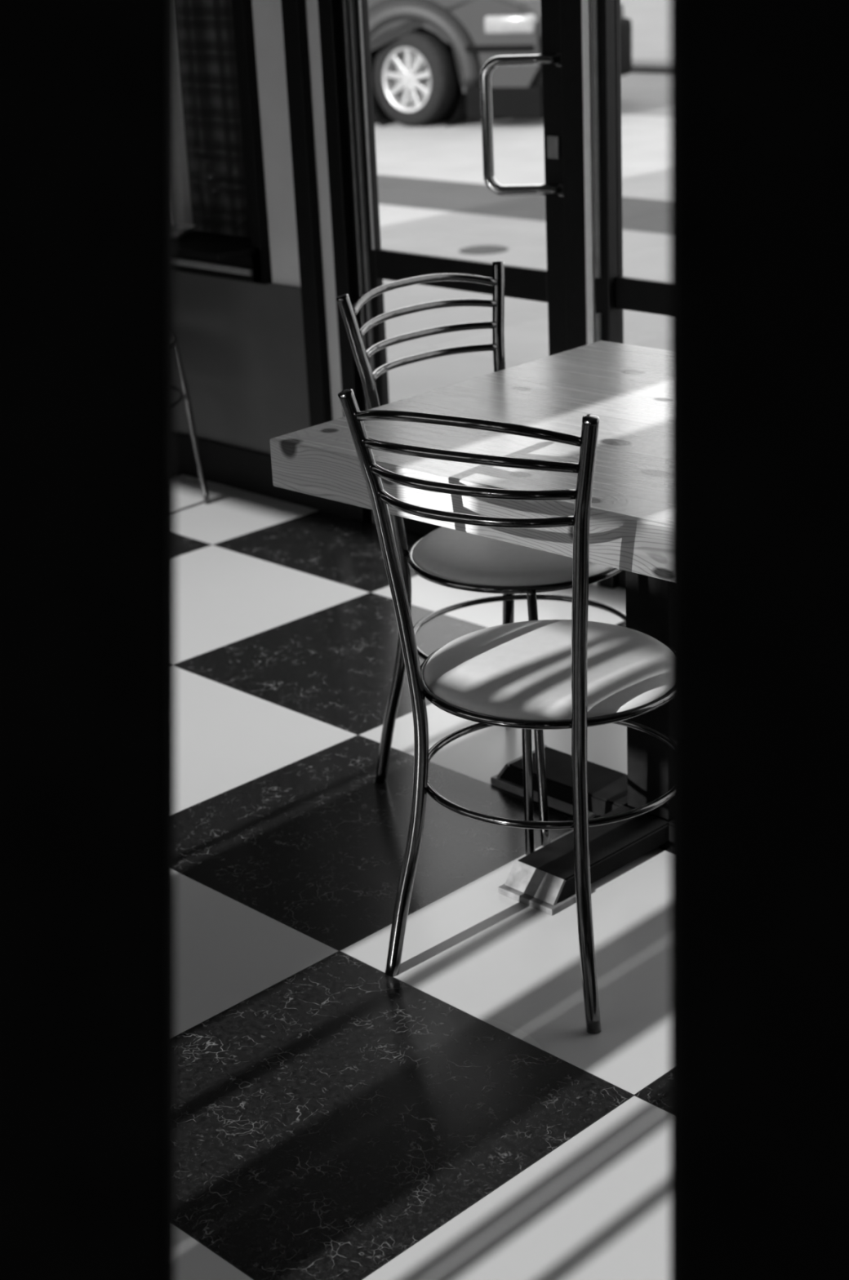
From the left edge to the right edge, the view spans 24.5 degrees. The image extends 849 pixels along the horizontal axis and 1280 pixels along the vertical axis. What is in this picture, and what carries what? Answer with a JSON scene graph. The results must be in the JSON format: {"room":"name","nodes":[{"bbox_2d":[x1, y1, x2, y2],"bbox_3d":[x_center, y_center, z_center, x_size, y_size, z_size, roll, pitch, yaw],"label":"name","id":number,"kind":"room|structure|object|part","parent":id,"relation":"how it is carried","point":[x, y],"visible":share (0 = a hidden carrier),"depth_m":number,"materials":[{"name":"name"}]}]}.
{"room":"cafe","nodes":[
{"label":"cafe","id":0,"kind":"room"},
{"bbox_2d":[251,0,343,420],"bbox_3d":[0.557,-1.393,4.073,0.120,2.750,8.800,-22,28,-40],"label":"wall","id":1,"kind":"structure","parent":0,"point":[267,14],"depth_m":5.04,"materials":[{"name":"paint"}]},
{"bbox_2d":[175,0,272,284],"bbox_3d":[-0.916,-1.826,5.328,0.220,1.600,1.241,-22,28,-40],"label":"window","id":2,"kind":"structure","parent":1,"relation":"in","point":[243,259],"depth_m":5.18,"materials":[{"name":"paint"}]},
{"bbox_2d":[175,222,195,239],"bbox_3d":[-0.706,-1.119,5.366,0.156,0.030,0.156,-22,28,-40],"label":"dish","id":3,"kind":"object","parent":2,"relation":"on","point":[181,228],"visible":0.31,"depth_m":5.39,"materials":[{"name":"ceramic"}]},
{"bbox_2d":[175,0,249,237],"bbox_3d":[-0.828,-1.862,5.409,0.016,1.560,1.200,-22,28,-40],"label":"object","id":4,"kind":"object","parent":2,"relation":"hanging from","point":[206,44],"visible":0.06,"depth_m":5.33,"materials":[{"name":"fabric"}]},
{"bbox_2d":[175,271,310,454],"bbox_3d":[-1.419,-1.052,6.284,0.012,0.480,3.188,-22,28,-40],"label":"wall panel","id":5,"kind":"object","parent":1,"relation":"attached to","point":[241,344],"depth_m":5.40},
{"bbox_2d":[175,431,349,518],"bbox_3d":[-1.362,-0.755,6.340,0.026,0.120,3.325,-22,28,-40],"label":"baseboard","id":6,"kind":"structure","parent":1,"relation":"attached to","point":[229,465],"depth_m":5.52,"materials":[{"name":"paint"}]},
{"bbox_2d":[280,0,332,426],"bbox_3d":[-0.322,-1.509,4.869,0.030,2.240,0.062,-22,28,-40],"label":"trim","id":7,"kind":"structure","parent":1,"relation":"attached to","point":[293,11],"depth_m":5.01,"materials":[{"name":"paint"}]},
{"bbox_2d":[317,0,586,535],"bbox_3d":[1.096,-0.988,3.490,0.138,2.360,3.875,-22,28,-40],"label":"door","id":8,"kind":"structure","parent":1,"relation":"in","point":[361,264],"depth_m":4.71,"materials":[{"name":"metal"}]},
{"bbox_3d":[0.221,-1.149,4.363,0.189,0.307,0.025,1,21,11],"label":"handle","id":9,"kind":"part","parent":8,"relation":"part of","materials":[{"name":"metal"}]},
{"bbox_3d":[0.307,-1.144,4.340,0.012,0.312,0.026,-22,28,-40],"label":"handle mount","id":10,"kind":"part","parent":8,"relation":"part of","materials":[{"name":"metal"}]},
{"bbox_2d":[590,0,670,588],"bbox_3d":[1.432,-0.874,3.230,0.062,2.300,3.000,-22,28,-40],"label":"window","id":11,"kind":"structure","parent":8,"relation":"attached to","point":[615,292],"depth_m":4.29,"materials":[{"name":"metal"}]},
{"bbox_2d":[581,0,599,585],"bbox_3d":[0.369,-1.212,4.253,0.054,2.300,0.020,-22,28,-40],"label":"door frame","id":12,"kind":"structure","parent":1,"relation":"attached to","point":[585,4],"depth_m":4.30,"materials":[{"name":"metal"}]},
{"bbox_2d":[175,471,670,1279],"bbox_3d":[-1.258,0.659,2.857,5.220,0.050,8.800,-22,28,-40],"label":"floor","id":13,"kind":"structure","parent":0,"point":[457,1114],"depth_m":3.01,"materials":[{"name":"tile"}]},
{"bbox_2d":[175,336,210,504],"bbox_3d":[-0.898,-0.814,5.316,0.415,0.923,0.481,-22,28,-40],"label":"metal chair","id":14,"kind":"object","parent":13,"relation":"on","point":[184,394],"visible":0.04,"depth_m":5.35,"materials":[{"name":"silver metal"}]},
{"bbox_2d":[269,340,670,915],"bbox_3d":[0.368,-0.004,3.265,0.876,0.750,0.876,-22,28,-40],"label":"table","id":15,"kind":"object","parent":13,"relation":"on","point":[627,387],"visible":0.46,"depth_m":3.16,"materials":[{"name":"grey wood"}]},
{"bbox_2d":[336,261,626,846],"bbox_3d":[0.148,-0.169,3.489,0.415,0.923,0.481,-21,27,-39],"label":"metal chair","id":16,"kind":"object","parent":13,"relation":"on","point":[446,557],"visible":0.57,"depth_m":3.43,"materials":[{"name":"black metal"}]},
{"bbox_3d":[-0.078,-0.162,3.502,0.104,0.922,0.029,-2,21,3],"label":"post","id":17,"kind":"part","parent":16,"relation":"part of","materials":[{"name":"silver metal"}]},
{"bbox_3d":[0.152,-0.250,3.701,0.029,0.923,0.104,-2,21,2],"label":"post","id":18,"kind":"part","parent":16,"relation":"part of","materials":[{"name":"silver metal"}]},
{"bbox_3d":[0.171,-0.166,3.465,0.385,0.035,0.385,-21,27,-39],"label":"seat","id":19,"kind":"part","parent":16,"relation":"part of","materials":[{"name":"leather"}]},
{"bbox_3d":[0.195,0.136,3.338,0.018,0.454,0.071,-6,21,-10],"label":"leg","id":20,"kind":"part","parent":16,"relation":"part of","materials":[{"name":"silver metal"}]},
{"bbox_2d":[337,389,670,1034],"bbox_3d":[0.173,0.054,2.903,0.415,0.923,0.481,10,24,31],"label":"metal chair","id":21,"kind":"object","parent":13,"relation":"on","point":[577,673],"visible":0.88,"depth_m":2.80,"materials":[{"name":"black metal"}]},
{"bbox_3d":[-0.047,0.082,2.856,0.104,0.923,0.029,-7,21,-12],"label":"post","id":22,"kind":"part","parent":21,"relation":"part of","materials":[{"name":"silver metal"}]},
{"bbox_3d":[0.170,0.182,3.221,0.018,0.454,0.071,-2,21,1],"label":"leg","id":23,"kind":"part","parent":21,"relation":"part of","materials":[{"name":"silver metal"}]},
{"bbox_3d":[0.191,0.038,2.927,0.385,0.035,0.385,10,24,31],"label":"seat","id":24,"kind":"part","parent":21,"relation":"part of","materials":[{"name":"leather"}]},
{"bbox_3d":[0.222,0.131,2.695,0.029,0.922,0.104,-7,21,-11],"label":"post","id":25,"kind":"part","parent":21,"relation":"part of","materials":[{"name":"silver metal"}]},
{"label":"outside","id":26,"kind":"structure","parent":0,"visible":0},
{"bbox_2d":[373,114,670,200],"bbox_3d":[0.317,-3.374,13.251,3.130,0.055,70.000,-22,28,-40],"label":"road","id":27,"kind":"structure","parent":26,"point":[435,150],"depth_m":12.48,"materials":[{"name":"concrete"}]},
{"bbox_2d":[368,0,631,126],"bbox_3d":[-0.896,-4.801,15.086,4.700,1.583,1.924,7,23,24],"label":"car","id":28,"kind":"object","parent":27,"relation":"on","point":[428,57],"visible":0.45,"depth_m":13.76,"materials":[{"name":"grey paint"}]},
{"bbox_3d":[0.523,-4.115,13.572,0.510,0.040,0.035,7,23,24],"label":"moulding","id":29,"kind":"part","parent":28,"relation":"part of","materials":[{"name":"black plastic"}]},
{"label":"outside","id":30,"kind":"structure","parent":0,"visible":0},
{"bbox_2d":[621,72,670,116],"bbox_3d":[2.365,-4.188,15.121,2.650,0.055,70.000,-22,28,-40],"label":"road","id":31,"kind":"structure","parent":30,"point":[642,94],"depth_m":15.50,"materials":[{"name":"grey asphalt"}]},
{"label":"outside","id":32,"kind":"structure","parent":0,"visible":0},
{"bbox_2d":[620,0,670,63],"bbox_3d":[7.520,-6.256,19.819,11.300,0.100,70.000,-22,28,-40],"label":"pavement","id":33,"kind":"structure","parent":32,"point":[650,19],"depth_m":21.78,"materials":[{"name":"concrete"}]},
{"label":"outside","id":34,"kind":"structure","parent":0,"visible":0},
{"bbox_2d":[377,174,670,234],"bbox_3d":[-1.083,-2.819,11.973,0.820,0.056,70.000,-22,28,-40],"label":"curb","id":35,"kind":"object","parent":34,"point":[642,215],"depth_m":10.47,"materials":[{"name":"concrete"}]},
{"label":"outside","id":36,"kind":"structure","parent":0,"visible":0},
{"bbox_2d":[631,62,670,74],"bbox_3d":[3.409,-4.628,16.065,0.300,0.110,70.000,-22,28,-40],"label":"curb","id":37,"kind":"object","parent":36,"point":[645,68],"depth_m":17.25,"materials":[{"name":"concrete"}]},
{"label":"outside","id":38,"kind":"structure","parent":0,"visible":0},
{"bbox_2d":[378,204,670,403],"bbox_3d":[-2.784,-2.143,10.421,3.980,0.055,70.000,-22,28,-40],"label":"ground","id":39,"kind":"structure","parent":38,"point":[646,255],"depth_m":7.94,"materials":[{"name":"concrete"}]},
{"bbox_2d":[458,244,508,254],"bbox_3d":[0.276,-1.819,9.096,0.240,0.008,0.240,-22,28,-40],"label":"drain cover","id":40,"kind":"object","parent":39,"relation":"on","point":[484,249],"visible":1,"depth_m":9.07,"materials":[{"name":"metal"}]}
]}

